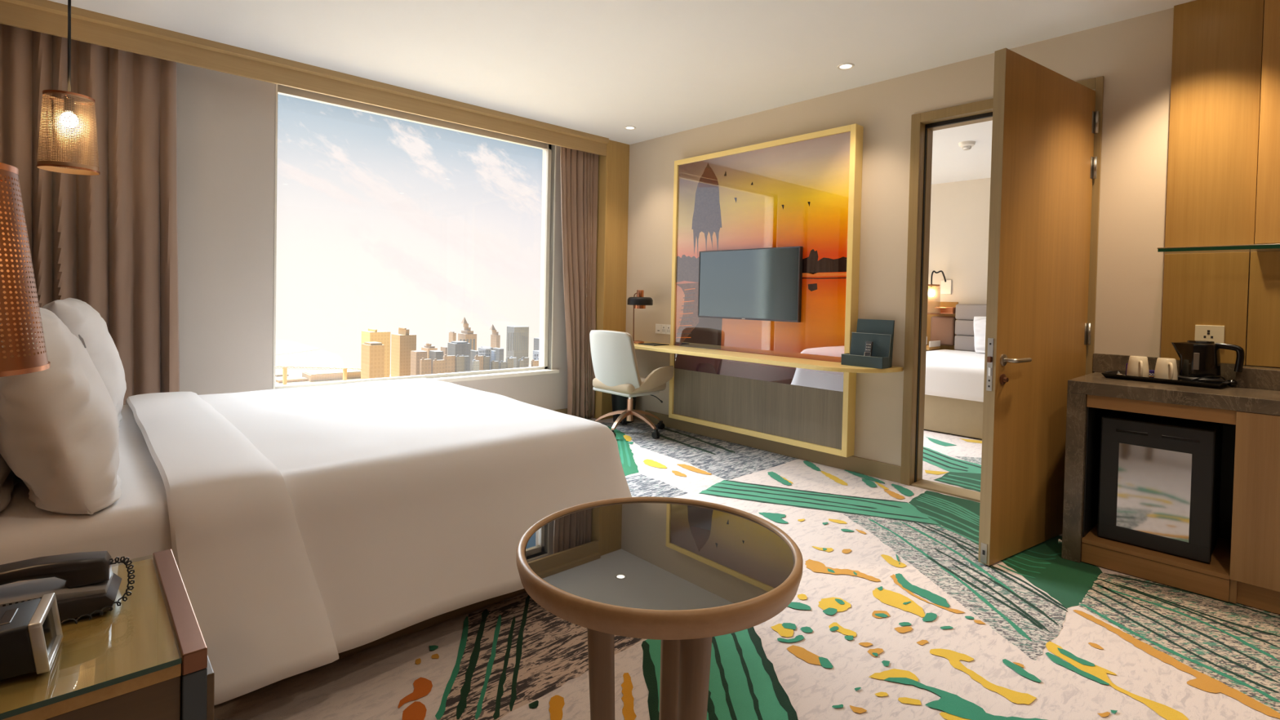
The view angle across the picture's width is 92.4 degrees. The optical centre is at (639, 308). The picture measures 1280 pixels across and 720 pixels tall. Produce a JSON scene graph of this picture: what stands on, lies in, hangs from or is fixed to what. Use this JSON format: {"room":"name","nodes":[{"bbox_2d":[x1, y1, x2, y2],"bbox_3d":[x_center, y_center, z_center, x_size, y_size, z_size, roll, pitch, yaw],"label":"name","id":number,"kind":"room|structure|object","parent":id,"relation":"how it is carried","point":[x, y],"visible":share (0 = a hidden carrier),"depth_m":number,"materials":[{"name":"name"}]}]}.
{"room":"hotel room","nodes":[
{"label":"hotel room","id":0,"kind":"room"},
{"bbox_2d":[176,62,567,410],"bbox_3d":[-1.976,-0.276,4.569,4.450,2.583,0.200,0,2,-43],"label":"wall","id":1,"kind":"structure","parent":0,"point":[226,122],"depth_m":3.88,"materials":[{"name":"white paint"}]},
{"bbox_2d":[272,84,559,389],"bbox_3d":[-1.595,-0.460,4.813,2.280,2.077,0.145,0,2,-43],"label":"window","id":2,"kind":"structure","parent":1,"relation":"attached to","point":[282,90],"depth_m":5.01,"materials":[{"name":"white metal"}]},
{"bbox_2d":[552,408,567,413],"bbox_3d":[-1.856,0.969,4.583,4.250,0.100,0.014,0,2,-43],"label":"baseboard","id":3,"kind":"structure","parent":1,"relation":"attached to","point":[562,411],"depth_m":5.63,"materials":[{"name":"brown wood"}]},
{"bbox_2d":[48,0,1195,184],"bbox_3d":[2.017,-1.529,3.148,8.400,0.150,7.620,0,2,-43],"label":"ceiling","id":4,"kind":"structure","parent":0,"point":[601,68],"depth_m":3.50,"materials":[{"name":"white paint"}]},
{"bbox_2d":[35,0,100,175],"bbox_3d":[-2.762,-1.110,2.971,0.227,0.883,0.227,0,2,-43],"label":"pendant lamp","id":5,"kind":"object","parent":4,"relation":"hanging from","point":[68,119],"visible":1,"depth_m":2.95,"materials":[{"name":"orange metal"}]},
{"bbox_2d":[64,95,74,112],"bbox_3d":[-2.765,-0.993,2.973,0.036,0.077,0.036,0,2,-43],"label":"bulb socket","id":6,"kind":"object","parent":5,"relation":"attached to","point":[67,95],"depth_m":2.96,"materials":[{"name":"brown metal"}]},
{"bbox_2d":[0,0,608,155],"bbox_3d":[-1.764,-1.481,4.278,3.965,0.153,0.055,0,2,-43],"label":"trim","id":7,"kind":"structure","parent":4,"relation":"attached to","point":[45,16],"depth_m":3.77,"materials":[{"name":"brown wood"}]},
{"bbox_2d":[0,23,179,404],"bbox_3d":[-3.017,-0.237,3.348,0.822,2.488,0.151,0,2,-43],"label":"curtain","id":8,"kind":"object","parent":7,"relation":"hanging from","point":[108,241],"visible":0.51,"depth_m":3.39,"materials":[{"name":"brown fabric"}]},
{"bbox_2d":[560,146,598,419],"bbox_3d":[-0.556,-0.230,5.574,0.418,2.488,0.106,0,2,-43],"label":"curtain","id":9,"kind":"object","parent":7,"relation":"hanging from","point":[579,170],"visible":0.94,"depth_m":5.57,"materials":[{"name":"brown fabric"}]},
{"bbox_2d":[837,62,854,70],"bbox_3d":[1.258,-1.480,3.753,0.100,0.006,0.100,0,2,-43],"label":"recessed light","id":10,"kind":"object","parent":4,"relation":"in","point":[844,66],"visible":1,"depth_m":3.75,"materials":[{"name":"white plastic"}]},
{"bbox_2d":[958,140,975,150],"bbox_3d":[2.922,-1.452,5.487,0.140,0.060,0.140,0,2,-43],"label":"smoke detector","id":11,"kind":"object","parent":4,"relation":"attached to","point":[966,145],"visible":1,"depth_m":5.45,"materials":[{"name":"white plastic"}]},
{"bbox_2d":[213,417,1279,719],"bbox_3d":[1.955,1.123,3.355,8.200,0.004,7.453,0,2,-43],"label":"floor","id":12,"kind":"structure","parent":0,"point":[894,613],"depth_m":2.07,"materials":[{"name":"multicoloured carpet"}]},
{"bbox_2d":[0,549,214,719],"bbox_3d":[-1.070,0.824,1.017,0.561,0.561,0.508,0,2,-43],"label":"nightstand","id":13,"kind":"object","parent":12,"relation":"on","point":[146,657],"visible":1,"depth_m":0.98,"materials":[{"name":"brown wood"}]},
{"bbox_2d":[0,592,62,679],"bbox_3d":[-0.984,0.510,0.937,0.138,0.079,0.114,0,1,-36],"label":"clock radio","id":14,"kind":"object","parent":13,"relation":"on","point":[31,633],"visible":1,"depth_m":0.93,"materials":[{"name":"black plastic"}]},
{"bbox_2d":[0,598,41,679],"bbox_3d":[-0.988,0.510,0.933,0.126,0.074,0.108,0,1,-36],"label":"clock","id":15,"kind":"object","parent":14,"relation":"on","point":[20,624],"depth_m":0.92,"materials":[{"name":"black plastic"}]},
{"bbox_2d":[0,551,135,624],"bbox_3d":[-1.068,0.496,1.075,0.286,0.099,0.143,0,1,-35],"label":"telephone","id":16,"kind":"object","parent":13,"relation":"on","point":[83,584],"visible":0.84,"depth_m":1.09,"materials":[{"name":"plastic"}]},
{"bbox_2d":[0,377,631,705],"bbox_3d":[-1.414,0.518,2.613,2.217,1.100,2.197,0,2,-43],"label":"bed","id":17,"kind":"object","parent":12,"relation":"on","point":[305,529],"visible":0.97,"depth_m":1.90,"materials":[{"name":"white fabric"}]},
{"bbox_2d":[0,453,20,511],"bbox_3d":[-1.744,0.320,1.599,0.178,0.334,0.730,0,2,-43],"label":"pillow","id":18,"kind":"object","parent":17,"relation":"on","point":[8,479],"visible":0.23,"depth_m":1.55,"materials":[{"name":"white fabric"}]},
{"bbox_2d":[0,306,121,514],"bbox_3d":[-1.618,0.241,1.689,0.293,0.492,0.757,0,2,-43],"label":"pillow","id":19,"kind":"object","parent":17,"relation":"on","point":[60,433],"visible":0.8,"depth_m":1.45,"materials":[{"name":"white fabric"}]},
{"bbox_2d":[42,297,126,431],"bbox_3d":[-2.189,0.211,2.411,0.264,0.499,0.750,0,1,-40],"label":"pillow","id":20,"kind":"object","parent":17,"relation":"on","point":[80,317],"visible":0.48,"depth_m":2.26,"materials":[{"name":"white fabric"}]},
{"bbox_2d":[198,377,631,653],"bbox_3d":[-1.131,0.684,2.875,1.446,0.514,2.147,0,2,-43],"label":"duvet","id":21,"kind":"object","parent":17,"relation":"on","point":[391,506],"depth_m":2.04,"materials":[{"name":"white fabric"}]},
{"bbox_2d":[611,394,636,422],"bbox_3d":[-0.149,0.880,5.629,0.250,0.308,0.250,0,2,-43],"label":"waste bin","id":22,"kind":"object","parent":12,"relation":"on","point":[619,402],"visible":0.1,"depth_m":5.54,"materials":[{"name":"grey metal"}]},
{"bbox_2d":[589,329,674,439],"bbox_3d":[-0.066,0.612,5.142,0.681,0.865,0.634,2,1,33],"label":"office chair","id":23,"kind":"object","parent":12,"relation":"on","point":[614,358],"visible":0.88,"depth_m":4.96,"materials":[{"name":"white fabric"}]},
{"bbox_2d":[598,329,641,384],"bbox_3d":[-0.214,0.415,5.040,0.185,0.476,0.536,0,2,-43],"label":"chair backrest","id":24,"kind":"object","parent":23,"relation":"on","point":[617,358],"depth_m":4.90,"materials":[{"name":"white leather"}]},
{"bbox_2d":[515,496,803,719],"bbox_3d":[0.031,0.796,1.238,0.560,0.659,0.560,0,2,-43],"label":"side table","id":25,"kind":"object","parent":12,"relation":"on","point":[681,573],"visible":1,"depth_m":1.14,"materials":[{"name":"brown wood"}]},
{"bbox_2d":[926,340,940,351],"bbox_3d":[3.192,0.718,7.463,0.320,0.700,0.750,0,2,-43],"label":"nightstand","id":26,"kind":"object","parent":12,"relation":"on","point":[933,345],"visible":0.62,"depth_m":7.17,"materials":[{"name":"brown wood"}]},
{"bbox_2d":[924,303,986,439],"bbox_3d":[3.500,0.534,5.946,2.080,1.140,1.850,0,2,-43],"label":"bed","id":27,"kind":"object","parent":12,"relation":"on","point":[954,380],"visible":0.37,"depth_m":5.38,"materials":[{"name":"beige fabric"}]},
{"bbox_2d":[924,349,985,402],"bbox_3d":[3.454,0.642,5.907,1.960,0.285,1.850,0,2,-43],"label":"duvet","id":28,"kind":"object","parent":27,"relation":"on","point":[956,375],"depth_m":5.35,"materials":[{"name":"white fabric"}]},
{"bbox_2d":[955,320,973,335],"bbox_3d":[4.256,0.241,6.544,0.080,0.175,1.685,0,2,-43],"label":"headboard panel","id":29,"kind":"object","parent":27,"relation":"on","point":[962,327],"depth_m":7.06,"materials":[{"name":"grey fabric"}]},
{"bbox_2d":[954,335,975,351],"bbox_3d":[4.252,0.421,6.547,0.080,0.175,1.685,0,2,-43],"label":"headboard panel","id":30,"kind":"object","parent":27,"relation":"on","point":[962,343],"depth_m":7.06,"materials":[{"name":"grey fabric"}]},
{"bbox_2d":[955,304,986,319],"bbox_3d":[4.259,0.061,6.540,0.080,0.175,1.685,0,2,-43],"label":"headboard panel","id":31,"kind":"object","parent":27,"relation":"on","point":[963,312],"depth_m":7.02,"materials":[{"name":"grey fabric"}]},
{"bbox_2d":[973,316,986,353],"bbox_3d":[3.888,0.293,6.490,0.258,0.403,0.656,0,2,-43],"label":"pillow","id":32,"kind":"object","parent":27,"relation":"on","point":[980,322],"visible":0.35,"depth_m":6.63,"materials":[{"name":"white fabric"}]},
{"bbox_2d":[1061,353,1279,563],"bbox_3d":[2.647,0.704,2.409,0.557,0.907,1.550,0,2,-43],"label":"countertop","id":33,"kind":"structure","parent":12,"relation":"on","point":[1257,389],"depth_m":2.73,"materials":[{"name":"brown stone"}]},
{"bbox_2d":[1101,370,1230,388],"bbox_3d":[2.393,0.321,2.800,0.235,0.024,0.430,0,1,-38],"label":"serving tray","id":34,"kind":"object","parent":33,"relation":"on","point":[1110,374],"visible":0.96,"depth_m":2.73,"materials":[{"name":"black plastic"}]},
{"bbox_2d":[1126,355,1149,377],"bbox_3d":[2.312,0.272,2.841,0.084,0.103,0.098,1,1,-8],"label":"coffee mug","id":35,"kind":"object","parent":34,"relation":"on","point":[1138,366],"visible":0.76,"depth_m":2.82,"materials":[{"name":"beige ceramic"}]},
{"bbox_2d":[1154,357,1177,380],"bbox_3d":[2.368,0.275,2.765,0.104,0.103,0.083,0,2,-43],"label":"coffee mug","id":36,"kind":"object","parent":34,"relation":"on","point":[1165,368],"visible":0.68,"depth_m":2.75,"materials":[{"name":"beige ceramic"}]},
{"bbox_2d":[1170,340,1244,383],"bbox_3d":[2.515,0.236,2.730,0.221,0.189,0.152,2,1,24],"label":"electric kettle","id":37,"kind":"object","parent":34,"relation":"on","point":[1197,358],"visible":0.79,"depth_m":2.69,"materials":[{"name":"black plastic"}]},
{"bbox_2d":[1191,375,1226,382],"bbox_3d":[2.459,0.303,2.646,0.132,0.026,0.033,1,1,10],"label":"tongs","id":38,"kind":"object","parent":34,"relation":"on","point":[1224,380],"visible":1,"depth_m":2.65,"materials":[{"name":"black plastic"}]},
{"bbox_2d":[1066,372,1279,415],"bbox_3d":[2.658,0.374,2.398,0.557,0.056,1.538,0,2,-43],"label":"countertop","id":39,"kind":"structure","parent":33,"relation":"on","point":[1225,397],"depth_m":2.53,"materials":[{"name":"grey stone"}]},
{"bbox_2d":[1226,378,1237,386],"bbox_3d":[2.557,0.321,2.651,0.046,0.034,0.035,0,2,-43],"label":"plug","id":40,"kind":"object","parent":33,"relation":"on","point":[1233,383],"visible":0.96,"depth_m":2.64,"materials":[{"name":"black plastic"}]},
{"bbox_2d":[1080,394,1279,614],"bbox_3d":[2.675,0.781,2.381,0.552,0.755,1.466,0,2,-43],"label":"base cabinet","id":41,"kind":"object","parent":12,"relation":"on","point":[1245,561],"visible":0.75,"depth_m":2.42,"materials":[{"name":"brown wood"}]},
{"bbox_2d":[1097,410,1222,563],"bbox_3d":[2.341,0.762,2.759,0.420,0.545,0.375,0,2,-43],"label":"fridge","id":42,"kind":"object","parent":41,"relation":"in","point":[1159,481],"visible":0.95,"depth_m":2.62,"materials":[{"name":"black plastic"}]},
{"bbox_2d":[1115,443,1191,542],"bbox_3d":[2.194,0.780,2.625,0.006,0.368,0.240,0,2,-43],"label":"mirror glass","id":43,"kind":"object","parent":42,"relation":"attached to","point":[1153,482],"depth_m":2.62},
{"bbox_2d":[625,0,1279,466],"bbox_3d":[2.147,-0.166,3.458,0.164,2.583,7.420,0,2,-43],"label":"wall","id":44,"kind":"structure","parent":0,"point":[1133,55],"depth_m":3.06,"materials":[{"name":"beige paint"}]},
{"bbox_2d":[592,139,629,419],"bbox_3d":[-0.297,-0.265,5.819,0.284,2.583,0.212,0,2,-43],"label":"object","id":45,"kind":"structure","parent":44,"relation":"attached to","point":[614,167],"depth_m":5.71,"materials":[{"name":"brown wood"}]},
{"bbox_2d":[655,324,671,334],"bbox_3d":[0.206,0.183,5.474,0.010,0.086,0.192,0,2,-43],"label":"wall socket","id":46,"kind":"object","parent":44,"relation":"attached to","point":[660,328],"visible":0.88,"depth_m":5.47,"materials":[{"name":"white plastic"}]},
{"bbox_2d":[668,123,863,457],"bbox_3d":[0.867,-0.137,4.689,0.100,2.202,1.662,0,2,-43],"label":"wall panel","id":47,"kind":"object","parent":44,"relation":"attached to","point":[804,190],"visible":0.95,"depth_m":4.48,"materials":[{"name":"yellow paint"}]},
{"bbox_2d":[697,246,803,322],"bbox_3d":[0.811,-0.184,4.660,0.050,0.534,0.942,0,2,-43],"label":"television","id":48,"kind":"object","parent":47,"relation":"attached to","point":[762,284],"visible":1,"depth_m":4.60,"materials":[{"name":"grey metal"}]},
{"bbox_2d":[633,341,903,373],"bbox_3d":[0.619,0.366,4.720,0.418,0.069,2.645,0,2,-43],"label":"desk","id":49,"kind":"object","parent":44,"relation":"attached to","point":[819,365],"visible":0.66,"depth_m":4.25,"materials":[{"name":"yellow paint"}]},
{"bbox_2d":[627,289,653,343],"bbox_3d":[-0.002,0.070,5.412,0.224,0.467,0.224,0,2,-43],"label":"desk lamp","id":50,"kind":"object","parent":49,"relation":"on","point":[640,301],"visible":0.98,"depth_m":5.36,"materials":[{"name":"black metal"}]},
{"bbox_2d":[638,342,669,346],"bbox_3d":[0.118,0.306,5.267,0.180,0.008,0.200,0,2,-43],"label":"folder","id":51,"kind":"object","parent":49,"relation":"on","point":[645,344],"visible":1,"depth_m":5.23,"materials":[{"name":"black plastic"}]},
{"bbox_2d":[840,319,894,368],"bbox_3d":[1.452,0.218,3.904,0.174,0.295,0.275,0,2,-43],"label":"holder","id":52,"kind":"object","parent":49,"relation":"on","point":[881,332],"visible":1,"depth_m":3.89,"materials":[{"name":"grey plastic"}]},
{"bbox_2d":[863,341,873,356],"bbox_3d":[1.442,0.283,3.881,0.045,0.148,0.044,0,2,-43],"label":"remote control","id":53,"kind":"object","parent":52,"relation":"in","point":[868,345],"visible":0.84,"depth_m":3.88,"materials":[{"name":"grey plastic"}]},
{"bbox_2d":[644,409,901,483],"bbox_3d":[0.853,1.020,4.765,0.014,0.105,2.375,0,2,-43],"label":"baseboard","id":54,"kind":"structure","parent":44,"relation":"attached to","point":[875,468],"depth_m":4.47,"materials":[{"name":"brown wood"}]},
{"bbox_2d":[911,479,980,502],"bbox_3d":[2.052,1.116,3.578,0.165,0.012,0.870,0,2,-43],"label":"threshold","id":55,"kind":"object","parent":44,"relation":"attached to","point":[974,495],"depth_m":3.74,"materials":[{"name":"beige wood"}]},
{"bbox_2d":[900,75,1104,485],"bbox_3d":[2.065,-0.038,3.561,0.173,2.320,0.975,0,2,-43],"label":"trim","id":56,"kind":"structure","parent":44,"relation":"attached to","point":[918,121],"depth_m":3.83,"materials":[{"name":"brown wood"}]},
{"bbox_2d":[977,48,1098,565],"bbox_3d":[1.925,0.005,2.895,0.936,2.236,0.108,0,1,-34],"label":"door","id":57,"kind":"structure","parent":44,"relation":"in","point":[1045,124],"depth_m":2.82,"materials":[{"name":"brown wood"}]},
{"bbox_2d":[1093,353,1235,380],"bbox_3d":[2.510,0.284,2.957,0.019,0.095,0.535,0,2,-43],"label":"backsplash","id":58,"kind":"structure","parent":44,"relation":"attached to","point":[1102,362],"depth_m":3.06,"materials":[{"name":"brown stone"}]},
{"bbox_2d":[1194,324,1224,342],"bbox_3d":[2.616,0.120,2.820,0.010,0.087,0.100,0,2,-43],"label":"wall socket","id":59,"kind":"object","parent":44,"relation":"attached to","point":[1215,334],"visible":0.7,"depth_m":2.81,"materials":[{"name":"beige plastic"}]},
{"bbox_2d":[1157,243,1279,252],"bbox_3d":[2.891,-0.252,2.420,0.192,0.020,1.290,0,2,-43],"label":"glass shelf","id":60,"kind":"object","parent":44,"relation":"attached to","point":[1276,245],"visible":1,"depth_m":2.67,"materials":[{"name":"glass"}]},
{"bbox_2d":[1235,365,1279,391],"bbox_3d":[2.975,0.312,2.332,0.143,0.085,1.015,0,2,-43],"label":"backsplash","id":61,"kind":"structure","parent":44,"relation":"attached to","point":[1251,377],"depth_m":2.61,"materials":[{"name":"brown stone"}]},
{"bbox_2d":[1254,0,1279,244],"bbox_3d":[3.053,-0.842,2.333,0.075,1.148,0.978,0,2,-43],"label":"wall panel","id":62,"kind":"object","parent":44,"relation":"attached to","point":[1268,195],"depth_m":2.65,"materials":[{"name":"brown wood"}]},
{"bbox_2d":[927,177,991,304],"bbox_3d":[4.618,-0.173,6.409,0.150,2.583,6.420,0,2,-43],"label":"wall","id":63,"kind":"structure","parent":0,"point":[959,221],"depth_m":7.21,"materials":[{"name":"paint"}]},
{"bbox_2d":[927,270,951,314],"bbox_3d":[3.492,-0.193,7.269,0.370,0.517,0.213,0,1,-36],"label":"wall lamp","id":64,"kind":"object","parent":63,"relation":"attached to","point":[945,285],"visible":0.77,"depth_m":7.23,"materials":[{"name":"orange metal"}]},
{"bbox_2d":[926,301,958,350],"bbox_3d":[3.161,0.479,7.867,0.016,1.160,1.700,0,2,-43],"label":"panel","id":65,"kind":"object","parent":63,"relation":"attached to","point":[942,304],"visible":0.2,"depth_m":7.35,"materials":[{"name":"brown wood"}]},
{"bbox_2d":[930,315,955,346],"bbox_3d":[3.608,0.266,7.319,0.066,0.343,0.270,0,2,-43],"label":"pad","id":66,"kind":"object","parent":65,"relation":"attached to","point":[942,328],"visible":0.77,"depth_m":7.28,"materials":[{"name":"brown leather"}]},
{"bbox_2d":[934,306,955,314],"bbox_3d":[3.619,0.020,7.266,0.120,0.080,0.217,0,2,-43],"label":"shelf","id":67,"kind":"object","parent":65,"relation":"attached to","point":[951,310],"visible":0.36,"depth_m":7.19,"materials":[{"name":"wood"}]},
{"bbox_3d":[-1.031,-0.171,0.401,0.200,2.583,7.220,0,2,-43],"label":"wall","id":68,"kind":"structure","parent":0,"visible":0},
{"bbox_2d":[0,162,50,377],"bbox_3d":[-1.128,-0.140,0.917,0.356,0.479,0.303,0,2,-43],"label":"wall lamp","id":69,"kind":"object","parent":68,"relation":"attached to","point":[18,358],"visible":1,"depth_m":0.97,"materials":[{"name":"orange metal"}]},
{"label":"outside","id":70,"kind":"structure","parent":0,"visible":0},
{"bbox_2d":[275,364,531,385],"bbox_3d":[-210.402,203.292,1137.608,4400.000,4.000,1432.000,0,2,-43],"label":"river","id":71,"kind":"structure","parent":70,"point":[530,366],"depth_m":1516.71,"materials":[{"name":"liquid"}]},
{"bbox_2d":[275,377,307,382],"bbox_3d":[-859.797,176.307,1515.908,63.161,7.170,29.377,0,2,-43],"label":"shed","id":72,"kind":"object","parent":71,"relation":"on","point":[299,379],"visible":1,"depth_m":1509.69,"materials":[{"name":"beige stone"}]},
{"bbox_2d":[275,349,360,385],"bbox_3d":[-751.114,137.630,1306.309,312.314,97.551,8.320,0,2,-43],"label":"suspension bridge","id":73,"kind":"structure","parent":71,"relation":"on","point":[284,368],"depth_m":1325.65,"materials":[{"name":"metal"}]},
{"bbox_2d":[302,368,360,382],"bbox_3d":[-791.939,171.147,1588.064,129.994,17.452,73.443,0,2,-43],"label":"shed","id":74,"kind":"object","parent":71,"relation":"on","point":[330,375],"visible":0.79,"depth_m":1558.57,"materials":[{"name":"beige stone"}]},
{"bbox_2d":[360,342,384,379],"bbox_3d":[-457.228,127.815,1049.042,24.385,140.000,40.000,0,2,-43],"label":"apartment tower","id":75,"kind":"structure","parent":71,"relation":"on","point":[372,366],"depth_m":1035.44,"materials":[{"name":"concrete"}]},
{"bbox_2d":[360,328,390,377],"bbox_3d":[-522.164,116.554,1211.762,38.976,153.200,48.000,0,2,-43],"label":"apartment tower","id":76,"kind":"structure","parent":71,"relation":"on","point":[371,335],"depth_m":1200.84,"materials":[{"name":"concrete"}]},
{"bbox_2d":[391,327,416,377],"bbox_3d":[-512.320,116.188,1329.509,35.500,149.600,48.000,0,2,-43],"label":"apartment tower","id":77,"kind":"structure","parent":71,"relation":"on","point":[402,343],"depth_m":1312.29,"materials":[{"name":"concrete"}]},
{"bbox_2d":[410,350,426,375],"bbox_3d":[-457.787,140.571,1269.176,23.181,105.600,28.000,0,2,-43],"label":"office block","id":78,"kind":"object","parent":71,"relation":"on","point":[416,355],"visible":0.36,"depth_m":1256.94,"materials":[{"name":"beige concrete"}]},
{"bbox_2d":[419,358,431,374],"bbox_3d":[-403.036,144.732,1152.667,19.212,104.299,6.400,0,2,-43],"label":"building","id":79,"kind":"structure","parent":71,"relation":"on","point":[424,364],"depth_m":1148.09,"materials":[{"name":"concrete"}]},
{"bbox_2d":[421,342,437,359],"bbox_3d":[-525.762,134.672,1529.875,24.000,104.000,40.000,0,2,-43],"label":"office block","id":80,"kind":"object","parent":71,"relation":"on","point":[428,347],"visible":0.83,"depth_m":1517.64,"materials":[{"name":"beige concrete"}]},
{"bbox_2d":[429,350,443,373],"bbox_3d":[-428.182,141.214,1288.263,16.955,104.800,32.000,0,2,-43],"label":"office block","id":81,"kind":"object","parent":71,"relation":"on","point":[433,354],"visible":0.36,"depth_m":1279.23,"materials":[{"name":"grey concrete"}]},
{"bbox_2d":[432,359,444,377],"bbox_3d":[-380.315,145.900,1158.758,21.679,102.681,6.400,0,2,-43],"label":"building","id":82,"kind":"structure","parent":71,"relation":"on","point":[438,366],"depth_m":1154.42,"materials":[{"name":"beige concrete"}]},
{"bbox_2d":[440,346,447,355],"bbox_3d":[-427.816,138.029,1337.394,4.323,109.200,24.000,0,2,-43],"label":"office block","id":83,"kind":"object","parent":71,"relation":"on","point":[444,349],"visible":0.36,"depth_m":1329.54,"materials":[{"name":"grey concrete"}]},
{"bbox_2d":[443,354,455,377],"bbox_3d":[-366.654,142.526,1177.162,22.288,109.265,6.400,0,2,-43],"label":"building","id":84,"kind":"structure","parent":71,"relation":"on","point":[450,361],"depth_m":1174.17,"materials":[{"name":"concrete"}]},
{"bbox_2d":[448,331,456,342],"bbox_3d":[-504.015,123.161,1647.251,9.145,123.200,24.000,0,2,-43],"label":"rounded tower","id":85,"kind":"structure","parent":71,"relation":"on","point":[452,335],"depth_m":1639.76,"materials":[{"name":"beige concrete"}]},
{"bbox_2d":[447,341,470,375],"bbox_3d":[-389.931,132.373,1320.358,34.828,122.800,36.000,0,2,-43],"label":"slab tower","id":86,"kind":"structure","parent":71,"relation":"on","point":[455,348],"depth_m":1308.13,"materials":[{"name":"grey concrete"}]},
{"bbox_2d":[455,355,464,376],"bbox_3d":[-349.145,143.332,1187.317,15.900,107.985,6.400,0,2,-43],"label":"building","id":87,"kind":"structure","parent":71,"relation":"on","point":[460,360],"depth_m":1183.38,"materials":[{"name":"grey concrete"}]},
{"bbox_2d":[462,355,469,375],"bbox_3d":[-345.188,143.998,1207.780,16.166,105.997,6.400,0,2,-43],"label":"building","id":88,"kind":"structure","parent":71,"relation":"on","point":[466,357],"depth_m":1206.43,"materials":[{"name":"grey concrete"}]},
{"bbox_2d":[457,317,476,351],"bbox_3d":[-480.659,103.360,1681.355,49.470,162.400,44.250,0,2,-43],"label":"skyscraper","id":89,"kind":"structure","parent":71,"relation":"on","point":[468,335],"depth_m":1674.55,"materials":[{"name":"beige concrete"}]},
{"bbox_2d":[470,350,478,371],"bbox_3d":[-364.023,142.983,1347.313,6.555,101.600,32.000,0,2,-43],"label":"office block","id":90,"kind":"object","parent":71,"relation":"on","point":[473,353],"visible":0.21,"depth_m":1347.18,"materials":[{"name":"grey concrete"}]},
{"bbox_2d":[471,359,479,371],"bbox_3d":[-324.025,148.666,1207.616,13.042,97.568,6.400,0,2,-43],"label":"building","id":91,"kind":"structure","parent":71,"relation":"on","point":[475,364],"depth_m":1203.48,"materials":[{"name":"beige concrete"}]},
{"bbox_2d":[474,355,483,374],"bbox_3d":[-323.712,144.653,1230.399,16.433,104.684,6.400,0,2,-43],"label":"building","id":92,"kind":"structure","parent":71,"relation":"on","point":[480,358],"depth_m":1228.72,"materials":[{"name":"beige concrete"}]},
{"bbox_2d":[483,355,489,370],"bbox_3d":[-312.110,145.715,1241.381,13.508,102.611,6.400,0,2,-43],"label":"building","id":93,"kind":"structure","parent":71,"relation":"on","point":[486,359],"depth_m":1237.75,"materials":[{"name":"grey concrete"}]},
{"bbox_2d":[478,346,496,373],"bbox_3d":[-324.153,138.886,1274.920,38.661,114.400,32.250,0,2,-43],"label":"tower","id":94,"kind":"structure","parent":71,"relation":"on","point":[482,351],"depth_m":1267.11,"materials":[{"name":"grey concrete"}]},
{"bbox_2d":[480,346,503,368],"bbox_3d":[-331.739,139.670,1376.860,39.040,108.400,32.000,0,2,-43],"label":"office block","id":95,"kind":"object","parent":71,"relation":"on","point":[500,352],"visible":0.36,"depth_m":1374.09,"materials":[{"name":"grey concrete"}]},
{"bbox_2d":[490,360,498,373],"bbox_3d":[-295.139,150.927,1245.143,14.354,92.759,6.400,0,2,-43],"label":"building","id":96,"kind":"structure","parent":71,"relation":"on","point":[494,364],"depth_m":1241.38,"materials":[{"name":"grey concrete"}]},
{"bbox_2d":[489,324,500,347],"bbox_3d":[-413.643,114.095,1735.403,21.600,141.600,32.000,0,2,-43],"label":"spired tower","id":97,"kind":"structure","parent":71,"relation":"on","point":[495,337],"depth_m":1729.39,"materials":[{"name":"beige concrete"}]},
{"bbox_2d":[499,360,506,373],"bbox_3d":[-279.563,151.678,1250.188,12.948,91.715,6.400,0,2,-43],"label":"building","id":98,"kind":"structure","parent":71,"relation":"on","point":[503,365],"depth_m":1246.09,"materials":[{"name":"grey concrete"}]},
{"bbox_2d":[506,356,513,372],"bbox_3d":[-268.089,148.522,1259.770,14.268,98.124,6.400,0,2,-43],"label":"building","id":99,"kind":"structure","parent":71,"relation":"on","point":[509,361],"depth_m":1255.71,"materials":[{"name":"grey concrete"}]},
{"bbox_2d":[509,356,516,368],"bbox_3d":[-265.573,148.479,1279.786,13.802,97.510,6.400,0,2,-43],"label":"building","id":100,"kind":"structure","parent":71,"relation":"on","point":[514,358],"depth_m":1278.45,"materials":[{"name":"beige concrete"}]},
{"bbox_2d":[506,325,528,368],"bbox_3d":[-346.308,118.358,1694.025,64.855,137.600,40.250,0,2,-43],"label":"slab tower","id":101,"kind":"structure","parent":71,"relation":"on","point":[517,336],"depth_m":1682.75,"materials":[{"name":"grey concrete"}]},
{"bbox_2d":[518,359,524,371],"bbox_3d":[-249.080,151.331,1282.028,10.554,92.416,6.400,0,2,-43],"label":"building","id":102,"kind":"structure","parent":71,"relation":"on","point":[521,362],"depth_m":1277.98,"materials":[{"name":"grey concrete"}]},
{"bbox_2d":[521,356,528,367],"bbox_3d":[-243.456,149.292,1296.861,14.732,96.132,6.400,0,2,-43],"label":"building","id":103,"kind":"structure","parent":71,"relation":"on","point":[526,359],"depth_m":1294.31,"materials":[{"name":"grey concrete"}]},
{"bbox_2d":[531,359,538,370],"bbox_3d":[-222.285,152.593,1299.076,16.100,90.341,6.400,0,2,-43],"label":"building","id":104,"kind":"structure","parent":71,"relation":"on","point":[534,362],"depth_m":1294.31,"materials":[{"name":"concrete"}]},
{"bbox_2d":[533,350,538,359],"bbox_3d":[-224.491,145.348,1366.792,46.743,102.000,32.250,0,2,-43],"label":"tower","id":105,"kind":"structure","parent":71,"relation":"on","point":[535,353],"depth_m":1364.06,"materials":[{"name":"grey concrete"}]},
{"bbox_2d":[533,337,539,350],"bbox_3d":[-279.718,136.125,1756.113,33.100,102.400,40.000,0,2,-43],"label":"office block","id":106,"kind":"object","parent":71,"relation":"on","point":[536,340],"visible":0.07,"depth_m":1747.64,"materials":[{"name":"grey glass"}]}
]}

